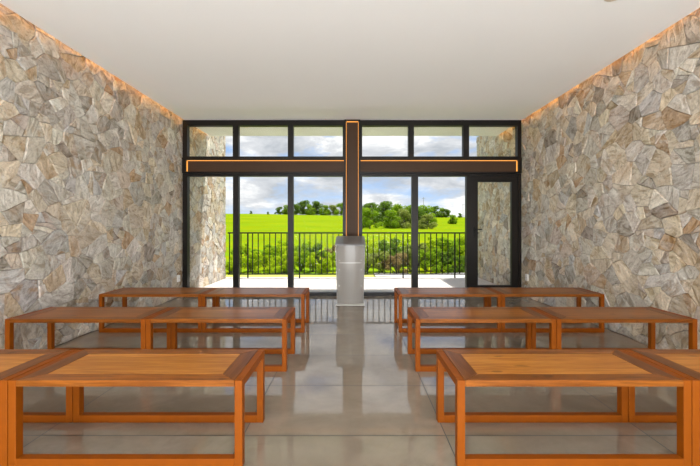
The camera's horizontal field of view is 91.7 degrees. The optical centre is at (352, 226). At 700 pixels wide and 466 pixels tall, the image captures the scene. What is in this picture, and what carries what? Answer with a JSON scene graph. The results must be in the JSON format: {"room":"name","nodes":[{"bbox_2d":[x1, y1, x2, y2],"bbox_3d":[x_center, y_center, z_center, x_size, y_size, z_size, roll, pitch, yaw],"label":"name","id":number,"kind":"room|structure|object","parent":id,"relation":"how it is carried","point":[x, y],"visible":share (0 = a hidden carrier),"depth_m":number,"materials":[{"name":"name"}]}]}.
{"room":"house of worship","nodes":[
{"label":"house of worship","id":0,"kind":"room"},
{"bbox_2d":[0,3,225,348],"bbox_3d":[-3.158,-0.090,2.700,0.284,4.220,10.800,0,0,0],"label":"wall","id":1,"kind":"structure","parent":0,"point":[91,175],"depth_m":3.83,"materials":[{"name":"stone"}]},
{"bbox_2d":[183,174,234,286],"bbox_3d":[-2.549,0.136,6.065,0.937,2.167,0.090,0,0,0],"label":"window","id":2,"kind":"structure","parent":0,"point":[186,177],"depth_m":6.02,"materials":[{"name":"brown metal"}]},
{"bbox_2d":[183,120,234,157],"bbox_3d":[-2.550,-1.557,6.065,0.935,0.671,0.090,0,0,0],"label":"window","id":3,"kind":"structure","parent":0,"point":[187,124],"depth_m":6.02,"materials":[{"name":"brown metal"}]},
{"bbox_2d":[235,174,289,286],"bbox_3d":[-1.594,0.136,6.065,0.972,2.167,0.090,0,0,0],"label":"window","id":4,"kind":"structure","parent":0,"point":[237,176],"depth_m":6.02,"materials":[{"name":"brown metal"}]},
{"bbox_2d":[235,120,289,157],"bbox_3d":[-1.594,-1.557,6.065,0.976,0.671,0.090,0,0,0],"label":"window","id":5,"kind":"structure","parent":0,"point":[238,123],"depth_m":6.02,"materials":[{"name":"brown metal"}]},
{"bbox_2d":[290,174,343,295],"bbox_3d":[-0.630,0.136,6.065,0.956,2.167,0.090,0,0,0],"label":"window","id":6,"kind":"structure","parent":0,"point":[292,176],"depth_m":6.02,"materials":[{"name":"brown metal"}]},
{"bbox_2d":[290,120,343,157],"bbox_3d":[-0.629,-1.557,6.065,0.954,0.671,0.090,0,0,0],"label":"window","id":7,"kind":"structure","parent":0,"point":[293,123],"depth_m":6.02,"materials":[{"name":"brown metal"}]},
{"bbox_2d":[0,0,699,135],"bbox_3d":[0.004,-1.908,0.535,5.977,0.030,13.070,0,0,0],"label":"ceiling","id":8,"kind":"structure","parent":0,"point":[196,59],"depth_m":3.65,"materials":[{"name":"paint"}]},
{"bbox_2d":[23,277,676,465],"bbox_3d":[0.000,1.620,1.140,6.600,0.800,14.280,0,0,0],"label":"floor","id":9,"kind":"structure","parent":0,"point":[351,392],"depth_m":2.39,"materials":[{"name":"tile"}]},
{"bbox_2d":[0,349,75,465],"bbox_3d":[-2.343,0.998,1.939,1.186,0.444,0.438,0,0,0],"label":"bench","id":10,"kind":"object","parent":9,"relation":"on","point":[14,363],"visible":0.8,"depth_m":2.01,"materials":[{"name":"brown wood"}]},
{"bbox_2d":[5,307,171,349],"bbox_3d":[-2.343,0.998,3.084,1.186,0.444,0.438,0,0,0],"label":"bench","id":11,"kind":"object","parent":9,"relation":"on","point":[51,315],"visible":0.65,"depth_m":2.98,"materials":[{"name":"brown wood"}]},
{"bbox_2d":[8,349,264,465],"bbox_3d":[-1.153,0.998,1.939,1.186,0.444,0.438,0,0,0],"label":"bench","id":12,"kind":"object","parent":9,"relation":"on","point":[78,369],"visible":1,"depth_m":1.80,"materials":[{"name":"orange wood"}]},
{"bbox_2d":[99,287,215,332],"bbox_3d":[-2.343,0.998,4.144,1.186,0.444,0.438,0,0,0],"label":"bench","id":13,"kind":"object","parent":9,"relation":"on","point":[124,293],"visible":0.76,"depth_m":3.93,"materials":[{"name":"brown wood"}]},
{"bbox_2d":[146,307,294,371],"bbox_3d":[-1.153,0.998,3.084,1.186,0.444,0.438,0,0,0],"label":"bench","id":14,"kind":"object","parent":9,"relation":"on","point":[174,315],"visible":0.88,"depth_m":2.98,"materials":[{"name":"orange wood"}]},
{"bbox_2d":[202,287,308,332],"bbox_3d":[-1.153,0.998,4.144,1.186,0.444,0.438,0,0,0],"label":"bench","id":15,"kind":"object","parent":9,"relation":"on","point":[301,292],"visible":0.94,"depth_m":3.93,"materials":[{"name":"brown wood"}]},
{"bbox_2d":[228,232,464,277],"bbox_3d":[0.000,0.672,8.150,6.000,1.095,0.044,0,0,0],"label":"railing","id":16,"kind":"object","parent":9,"relation":"on","point":[229,233],"visible":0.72,"depth_m":8.14,"materials":[{"name":"black metal"}]},
{"bbox_2d":[335,236,365,305],"bbox_3d":[-0.043,0.684,5.420,0.476,1.072,0.400,0,0,0],"label":"lectern","id":17,"kind":"object","parent":9,"relation":"on","point":[350,250],"visible":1,"depth_m":5.30,"materials":[{"name":"grey metal"}]},
{"bbox_2d":[182,120,521,235],"bbox_3d":[-0.018,-0.336,6.048,5.985,3.112,0.125,0,0,0],"label":"cross","id":18,"kind":"object","parent":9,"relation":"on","point":[351,165],"visible":0.9,"depth_m":6.06,"materials":[{"name":"brown wood"}]},
{"bbox_2d":[394,287,500,332],"bbox_3d":[1.121,0.998,4.144,1.186,0.444,0.438,0,0,0],"label":"bench","id":19,"kind":"object","parent":9,"relation":"on","point":[399,292],"visible":0.91,"depth_m":3.94,"materials":[{"name":"brown wood"}]},
{"bbox_2d":[407,307,555,371],"bbox_3d":[1.121,0.998,3.084,1.186,0.444,0.438,0,0,0],"label":"bench","id":20,"kind":"object","parent":9,"relation":"on","point":[527,315],"visible":0.82,"depth_m":2.98,"materials":[{"name":"brown wood"}]},
{"bbox_2d":[488,287,603,332],"bbox_3d":[2.311,0.998,4.144,1.186,0.444,0.438,0,0,0],"label":"bench","id":21,"kind":"object","parent":9,"relation":"on","point":[578,293],"visible":0.8,"depth_m":3.93,"materials":[{"name":"brown wood"}]},
{"bbox_2d":[436,349,691,465],"bbox_3d":[1.121,0.998,1.939,1.186,0.444,0.438,0,0,0],"label":"bench","id":22,"kind":"object","parent":9,"relation":"on","point":[621,369],"visible":1,"depth_m":1.80,"materials":[{"name":"brown wood"}]},
{"bbox_2d":[530,307,696,349],"bbox_3d":[2.311,0.998,3.084,1.186,0.444,0.438,0,0,0],"label":"bench","id":23,"kind":"object","parent":9,"relation":"on","point":[650,315],"visible":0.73,"depth_m":2.98,"materials":[{"name":"brown wood"}]},
{"bbox_2d":[625,349,699,465],"bbox_3d":[2.311,0.998,1.939,1.186,0.444,0.438,0,0,0],"label":"bench","id":24,"kind":"object","parent":9,"relation":"on","point":[685,363],"visible":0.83,"depth_m":2.00,"materials":[{"name":"brown wood"}]},
{"bbox_2d":[360,120,410,157],"bbox_3d":[0.579,-1.557,6.065,0.903,0.671,0.090,0,0,0],"label":"window","id":25,"kind":"structure","parent":0,"point":[363,123],"depth_m":6.02,"materials":[{"name":"brown metal"}]},
{"bbox_2d":[360,174,414,295],"bbox_3d":[0.614,0.136,6.065,0.974,2.167,0.090,0,0,0],"label":"window","id":26,"kind":"structure","parent":0,"point":[412,176],"depth_m":6.02,"materials":[{"name":"brown metal"}]},
{"bbox_2d":[411,120,465,157],"bbox_3d":[1.519,-1.557,6.065,0.977,0.671,0.090,0,0,0],"label":"window","id":27,"kind":"structure","parent":0,"point":[414,123],"depth_m":6.02,"materials":[{"name":"brown metal"}]},
{"bbox_2d":[415,174,466,286],"bbox_3d":[1.563,0.136,6.065,0.924,2.167,0.090,0,0,0],"label":"window","id":28,"kind":"structure","parent":0,"point":[416,175],"depth_m":6.02,"materials":[{"name":"brown metal"}]},
{"bbox_2d":[466,120,520,157],"bbox_3d":[2.496,-1.557,6.065,0.976,0.671,0.090,0,0,0],"label":"window","id":29,"kind":"structure","parent":0,"point":[469,123],"depth_m":6.02,"materials":[{"name":"brown metal"}]},
{"bbox_2d":[467,174,520,287],"bbox_3d":[2.505,0.136,6.040,0.958,2.167,0.141,0,0,0],"label":"door","id":30,"kind":"structure","parent":0,"point":[472,179],"depth_m":6.04,"materials":[{"name":"brown metal"}]},
{"bbox_2d":[476,8,699,348],"bbox_3d":[3.158,-0.090,2.820,0.285,4.220,11.040,0,0,0],"label":"wall","id":31,"kind":"structure","parent":0,"point":[610,175],"depth_m":3.90,"materials":[{"name":"stone"}]},
{"label":"outside","id":32,"kind":"structure","parent":0,"visible":0},
{"bbox_2d":[225,214,464,274],"bbox_3d":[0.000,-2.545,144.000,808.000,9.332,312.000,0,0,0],"label":"ground","id":33,"kind":"structure","parent":32,"point":[248,222],"depth_m":50.34,"materials":[{"name":"green plant"}]},
{"bbox_2d":[225,255,242,272],"bbox_3d":[-5.411,1.702,15.281,0.899,0.888,0.891,0,0,23],"label":"shrub","id":34,"kind":"object","parent":33,"relation":"on","point":[231,256],"visible":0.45,"depth_m":15.11,"materials":[{"name":"green plant"}]},
{"bbox_2d":[242,243,250,255],"bbox_3d":[-7.027,1.537,22.427,1.015,1.002,1.006,0,0,-13],"label":"shrub","id":35,"kind":"object","parent":33,"relation":"on","point":[244,249],"visible":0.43,"depth_m":22.43,"materials":[{"name":"green plant"}]},
{"bbox_2d":[242,253,262,272],"bbox_3d":[-4.655,1.664,15.543,1.015,1.002,1.006,0,0,-27],"label":"shrub","id":36,"kind":"object","parent":33,"relation":"on","point":[244,259],"visible":0.64,"depth_m":15.44,"materials":[{"name":"green plant"}]},
{"bbox_2d":[249,249,265,263],"bbox_3d":[-5.173,1.661,18.677,0.925,1.012,1.154,0,0,8],"label":"shrub","id":37,"kind":"object","parent":33,"relation":"on","point":[251,249],"visible":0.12,"depth_m":18.32,"materials":[{"name":"green plant"}]},
{"bbox_2d":[253,247,278,272],"bbox_3d":[-4.015,1.563,15.894,1.232,1.217,1.222,0,0,7],"label":"shrub","id":38,"kind":"object","parent":33,"relation":"on","point":[272,262],"visible":0.78,"depth_m":15.80,"materials":[{"name":"green plant"}]},
{"bbox_2d":[265,244,284,264],"bbox_3d":[-4.093,1.526,18.261,1.171,1.282,1.462,0,0,44],"label":"shrub","id":39,"kind":"object","parent":33,"relation":"on","point":[272,253],"visible":0.34,"depth_m":17.90,"materials":[{"name":"green plant"}]},
{"bbox_2d":[270,254,287,272],"bbox_3d":[-3.205,1.691,15.369,0.949,0.945,0.957,0,0,3],"label":"shrub","id":40,"kind":"object","parent":33,"relation":"on","point":[284,263],"visible":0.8,"depth_m":15.28,"materials":[{"name":"green plant"}]},
{"bbox_2d":[274,207,283,213],"bbox_3d":[-37.348,-8.155,172.056,5.009,4.384,3.813,0,0,-18],"label":"tree","id":41,"kind":"object","parent":33,"relation":"on","point":[277,209],"visible":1,"depth_m":171.50,"materials":[{"name":"green plant"}]},
{"bbox_2d":[273,239,287,252],"bbox_3d":[-5.085,1.431,23.596,1.160,1.146,1.150,0,0,2],"label":"shrub","id":42,"kind":"object","parent":33,"relation":"on","point":[278,241],"visible":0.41,"depth_m":23.49,"materials":[{"name":"green plant"}]},
{"bbox_2d":[282,205,287,213],"bbox_3d":[-34.331,-8.693,176.068,5.954,5.702,6.546,0,0,-27],"label":"tree","id":43,"kind":"object","parent":33,"relation":"on","point":[285,209],"visible":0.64,"depth_m":174.87,"materials":[{"name":"green plant"}]},
{"bbox_2d":[277,244,302,262],"bbox_3d":[-3.289,1.524,17.899,1.294,1.289,1.305,0,0,-36],"label":"shrub","id":44,"kind":"object","parent":33,"relation":"on","point":[296,259],"visible":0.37,"depth_m":17.93,"materials":[{"name":"green plant"}]},
{"bbox_2d":[294,204,301,214],"bbox_3d":[-28.978,-8.668,171.971,7.013,6.138,5.338,0,0,3],"label":"tree","id":45,"kind":"object","parent":33,"relation":"on","point":[296,207],"visible":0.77,"depth_m":171.32,"materials":[{"name":"green plant"}]},
{"bbox_2d":[226,275,375,276],"bbox_3d":[0.000,2.091,13.400,18.000,0.176,2.700,0,0,0],"label":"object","id":46,"kind":"structure","parent":33,"relation":"on","point":[226,275],"depth_m":14.17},
{"bbox_2d":[294,250,310,270],"bbox_3d":[-2.546,1.616,15.823,1.231,1.080,0.986,0,0,6],"label":"shrub","id":47,"kind":"object","parent":33,"relation":"on","point":[307,253],"visible":0.54,"depth_m":15.63,"materials":[{"name":"green plant"}]},
{"bbox_2d":[296,200,309,214],"bbox_3d":[-25.730,-9.726,176.133,9.768,8.549,7.436,0,0,-26],"label":"tree","id":48,"kind":"object","parent":33,"relation":"on","point":[302,204],"visible":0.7,"depth_m":175.10,"materials":[{"name":"green plant"}]},
{"bbox_2d":[294,243,320,265],"bbox_3d":[-2.441,1.542,18.303,1.233,1.350,1.539,0,0,-36],"label":"shrub","id":49,"kind":"object","parent":33,"relation":"on","point":[307,244],"visible":0.19,"depth_m":18.44,"materials":[{"name":"green plant"}]},
{"bbox_2d":[305,204,315,214],"bbox_3d":[-21.852,-8.573,173.196,7.223,6.292,6.570,0,0,-41],"label":"tree","id":50,"kind":"object","parent":33,"relation":"on","point":[310,212],"visible":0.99,"depth_m":171.90,"materials":[{"name":"green plant"}]},
{"bbox_2d":[305,252,325,272],"bbox_3d":[-1.763,1.646,15.544,1.015,1.002,1.006,0,0,-29],"label":"shrub","id":51,"kind":"object","parent":33,"relation":"on","point":[311,264],"visible":0.9,"depth_m":15.40,"materials":[{"name":"green plant"}]},
{"bbox_2d":[305,242,326,264],"bbox_3d":[-1.808,1.510,17.483,1.287,1.436,1.665,0,0,-11],"label":"shrub","id":52,"kind":"object","parent":33,"relation":"on","point":[318,247],"visible":0.38,"depth_m":17.75,"materials":[{"name":"green plant"}]},
{"bbox_2d":[311,201,322,214],"bbox_3d":[-18.825,-9.575,177.809,7.054,8.111,9.267,0,0,9],"label":"tree","id":53,"kind":"object","parent":33,"relation":"on","point":[317,205],"visible":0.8,"depth_m":177.29,"materials":[{"name":"green plant"}]},
{"bbox_2d":[319,205,329,214],"bbox_3d":[-14.254,-8.276,171.838,6.771,5.899,6.159,0,0,-21],"label":"tree","id":54,"kind":"object","parent":33,"relation":"on","point":[326,210],"visible":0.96,"depth_m":170.77,"materials":[{"name":"green plant"}]},
{"bbox_2d":[317,252,335,271],"bbox_3d":[-1.204,1.641,15.675,1.044,1.031,1.035,0,0,-14],"label":"shrub","id":55,"kind":"object","parent":33,"relation":"on","point":[324,265],"visible":0.74,"depth_m":15.54,"materials":[{"name":"green plant"}]},
{"bbox_2d":[319,245,335,264],"bbox_3d":[-0.948,1.575,18.410,1.610,1.315,1.750,0,0,-15],"label":"shrub","id":56,"kind":"object","parent":33,"relation":"on","point":[333,246],"visible":0.13,"depth_m":17.99,"materials":[{"name":"green plant"}]},
{"bbox_2d":[329,205,339,214],"bbox_3d":[-10.217,-8.549,176.067,7.995,6.102,8.783,0,0,-40],"label":"tree","id":57,"kind":"object","parent":33,"relation":"on","point":[332,208],"visible":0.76,"depth_m":174.82,"materials":[{"name":"green plant"}]},
{"bbox_2d":[334,202,342,214],"bbox_3d":[-6.456,-8.851,170.492,7.071,7.562,9.846,0,0,38],"label":"tree","id":58,"kind":"object","parent":33,"relation":"on","point":[339,205],"visible":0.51,"depth_m":168.46,"materials":[{"name":"green plant"}]},
{"bbox_2d":[362,207,372,226],"bbox_3d":[1.824,-1.585,62.016,3.990,4.129,4.584,0,0,-13],"label":"tree","id":59,"kind":"object","parent":33,"relation":"on","point":[363,208],"visible":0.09,"depth_m":61.19,"materials":[{"name":"green plant"}]},
{"bbox_2d":[364,253,376,272],"bbox_3d":[0.625,1.663,15.654,1.243,1.059,0.932,0,0,34],"label":"shrub","id":60,"kind":"object","parent":33,"relation":"on","point":[370,256],"visible":0.51,"depth_m":15.50,"materials":[{"name":"green plant"}]},
{"bbox_2d":[362,202,378,222],"bbox_3d":[3.610,-3.127,80.102,6.261,5.480,4.766,0,0,-36],"label":"tree","id":61,"kind":"object","parent":33,"relation":"on","point":[371,206],"visible":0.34,"depth_m":79.56,"materials":[{"name":"green plant"}]},
{"bbox_2d":[363,239,378,252],"bbox_3d":[1.069,1.421,23.104,1.294,1.289,1.305,0,0,-39],"label":"shrub","id":62,"kind":"object","parent":33,"relation":"on","point":[369,245],"visible":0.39,"depth_m":22.91,"materials":[{"name":"green plant"}]},
{"bbox_2d":[362,209,383,228],"bbox_3d":[2.736,-1.235,56.069,3.935,3.666,3.466,0,0,42],"label":"tree","id":63,"kind":"object","parent":33,"relation":"on","point":[367,213],"visible":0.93,"depth_m":55.93,"materials":[{"name":"green plant"}]},
{"bbox_2d":[365,243,391,265],"bbox_3d":[1.244,1.534,18.150,1.450,1.432,1.437,0,0,-44],"label":"shrub","id":64,"kind":"object","parent":33,"relation":"on","point":[377,250],"visible":0.22,"depth_m":17.69,"materials":[{"name":"green plant"}]},
{"bbox_2d":[372,251,389,271],"bbox_3d":[1.331,1.637,15.778,1.004,1.154,1.359,0,0,-14],"label":"shrub","id":65,"kind":"object","parent":33,"relation":"on","point":[380,254],"visible":0.73,"depth_m":15.51,"materials":[{"name":"green plant"}]},
{"bbox_2d":[373,201,392,223],"bbox_3d":[7.154,-3.024,76.140,5.148,5.919,6.762,0,0,16],"label":"tree","id":66,"kind":"object","parent":33,"relation":"on","point":[383,206],"visible":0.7,"depth_m":75.06,"materials":[{"name":"green plant"}]},
{"bbox_2d":[383,209,400,227],"bbox_3d":[6.721,-1.202,58.077,3.644,3.618,3.818,0,0,-40],"label":"tree","id":67,"kind":"object","parent":33,"relation":"on","point":[392,220],"visible":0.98,"depth_m":57.16,"materials":[{"name":"green plant"}]},
{"bbox_2d":[378,239,405,266],"bbox_3d":[2.109,1.442,17.908,1.902,1.641,1.471,0,0,-20],"label":"shrub","id":68,"kind":"object","parent":33,"relation":"on","point":[381,245],"visible":0.27,"depth_m":17.57,"materials":[{"name":"green plant"}]},
{"bbox_2d":[380,253,409,272],"bbox_3d":[2.040,1.672,15.334,1.417,1.064,1.303,0,0,-10],"label":"shrub","id":69,"kind":"object","parent":33,"relation":"on","point":[399,256],"visible":0.74,"depth_m":15.21,"materials":[{"name":"brown plant"}]},
{"bbox_2d":[391,204,406,219],"bbox_3d":[9.417,-2.304,69.883,4.766,5.041,5.411,0,0,20],"label":"tree","id":70,"kind":"object","parent":33,"relation":"on","point":[395,207],"visible":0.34,"depth_m":68.72,"materials":[{"name":"green plant"}]},
{"bbox_2d":[389,237,410,259],"bbox_3d":[2.794,1.400,18.239,1.982,1.709,1.532,0,0,10],"label":"shrub","id":71,"kind":"object","parent":33,"relation":"on","point":[393,246],"visible":0.23,"depth_m":17.98,"materials":[{"name":"green plant"}]},
{"bbox_2d":[400,238,410,246],"bbox_3d":[3.760,1.377,22.890,1.305,1.289,1.294,0,0,4],"label":"shrub","id":72,"kind":"object","parent":33,"relation":"on","point":[409,239],"visible":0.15,"depth_m":22.73,"materials":[{"name":"green plant"}]},
{"bbox_2d":[397,209,418,227],"bbox_3d":[9.019,-1.352,60.021,4.622,3.864,4.641,0,0,43],"label":"tree","id":73,"kind":"object","parent":33,"relation":"on","point":[403,213],"visible":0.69,"depth_m":58.87,"materials":[{"name":"green plant"}]},
{"bbox_2d":[394,248,426,271],"bbox_3d":[2.647,1.575,15.853,1.439,1.222,1.064,0,0,-37],"label":"shrub","id":74,"kind":"object","parent":33,"relation":"on","point":[405,250],"visible":0.41,"depth_m":15.72,"materials":[{"name":"green plant"}]},
{"bbox_2d":[405,242,428,265],"bbox_3d":[3.417,1.488,17.968,1.241,1.426,1.679,0,0,-17],"label":"shrub","id":75,"kind":"object","parent":33,"relation":"on","point":[422,243],"visible":0.25,"depth_m":17.60,"materials":[{"name":"green plant"}]},
{"bbox_2d":[407,207,427,223],"bbox_3d":[11.598,-1.624,62.105,3.779,4.384,4.581,0,0,-17],"label":"tree","id":76,"kind":"object","parent":33,"relation":"on","point":[420,213],"visible":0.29,"depth_m":61.35,"materials":[{"name":"green plant"}]},
{"bbox_2d":[375,275,464,276],"bbox_3d":[4.950,2.044,13.950,8.100,0.215,1.400,0,0,0],"label":"garden path","id":77,"kind":"structure","parent":33,"relation":"on","point":[375,275],"depth_m":13.69,"materials":[{"name":"concrete"}]},
{"bbox_2d":[418,214,437,228],"bbox_3d":[12.735,-0.839,58.046,3.501,2.929,3.519,0,0,14],"label":"tree","id":78,"kind":"object","parent":33,"relation":"on","point":[428,217],"visible":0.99,"depth_m":57.48,"materials":[{"name":"green plant"}]},
{"bbox_2d":[418,204,437,223],"bbox_3d":[14.622,-2.146,70.102,5.217,4.916,4.911,0,0,-1],"label":"tree","id":79,"kind":"object","parent":33,"relation":"on","point":[429,209],"visible":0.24,"depth_m":69.00,"materials":[{"name":"green plant"}]},
{"bbox_2d":[418,249,441,272],"bbox_3d":[3.467,1.601,15.543,1.308,1.148,1.048,0,0,29],"label":"shrub","id":80,"kind":"object","parent":33,"relation":"on","point":[427,263],"visible":0.66,"depth_m":15.48,"materials":[{"name":"green plant"}]},
{"bbox_2d":[426,236,435,248],"bbox_3d":[5.441,1.325,23.447,1.450,1.432,1.437,0,0,-42],"label":"shrub","id":81,"kind":"object","parent":33,"relation":"on","point":[427,243],"visible":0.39,"depth_m":23.42,"materials":[{"name":"green plant"}]},
{"bbox_2d":[425,239,446,265],"bbox_3d":[4.476,1.437,18.231,1.581,1.575,1.594,0,0,11],"label":"shrub","id":82,"kind":"object","parent":33,"relation":"on","point":[433,243],"visible":0.2,"depth_m":18.12,"materials":[{"name":"green plant"}]},
{"bbox_2d":[432,206,441,216],"bbox_3d":[35.857,-6.518,150.058,6.512,5.700,4.957,0,0,-10],"label":"tree","id":83,"kind":"object","parent":33,"relation":"on","point":[435,208],"visible":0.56,"depth_m":149.06,"materials":[{"name":"green plant"}]},
{"bbox_2d":[435,208,445,217],"bbox_3d":[39.247,-6.194,151.877,5.643,4.916,5.133,0,0,-12],"label":"tree","id":84,"kind":"object","parent":33,"relation":"on","point":[440,209],"visible":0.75,"depth_m":150.97,"materials":[{"name":"green plant"}]},
{"bbox_2d":[427,248,458,272],"bbox_3d":[4.185,1.584,15.716,1.110,1.215,1.385,0,0,-40],"label":"shrub","id":85,"kind":"object","parent":33,"relation":"on","point":[433,253],"visible":0.44,"depth_m":15.72,"materials":[{"name":"green plant"}]},
{"bbox_2d":[433,236,458,263],"bbox_3d":[5.196,1.367,18.083,1.603,1.755,2.001,0,0,44],"label":"shrub","id":86,"kind":"object","parent":33,"relation":"on","point":[450,242],"visible":0.27,"depth_m":17.50,"materials":[{"name":"green plant"}]},
{"bbox_2d":[443,209,450,216],"bbox_3d":[41.367,-5.913,150.002,5.009,4.384,3.813,0,0,16],"label":"tree","id":87,"kind":"object","parent":33,"relation":"on","point":[446,211],"visible":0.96,"depth_m":149.44,"materials":[{"name":"green plant"}]},
{"bbox_2d":[439,247,464,272],"bbox_3d":[4.567,1.556,15.302,1.164,1.299,1.506,0,0,-7],"label":"shrub","id":88,"kind":"object","parent":33,"relation":"on","point":[451,251],"visible":0.7,"depth_m":15.41,"materials":[{"name":"green plant"}]},
{"bbox_2d":[447,214,457,223],"bbox_3d":[22.979,-1.678,78.033,2.436,2.438,2.587,0,0,-44],"label":"tree","id":89,"kind":"object","parent":33,"relation":"on","point":[453,220],"visible":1,"depth_m":77.48,"materials":[{"name":"green plant"}]},
{"bbox_2d":[456,235,464,256],"bbox_3d":[5.862,1.321,17.955,1.812,1.790,1.797,0,0,42],"label":"shrub","id":90,"kind":"object","parent":33,"relation":"on","point":[462,240],"visible":0.19,"depth_m":17.64,"materials":[{"name":"green plant"}]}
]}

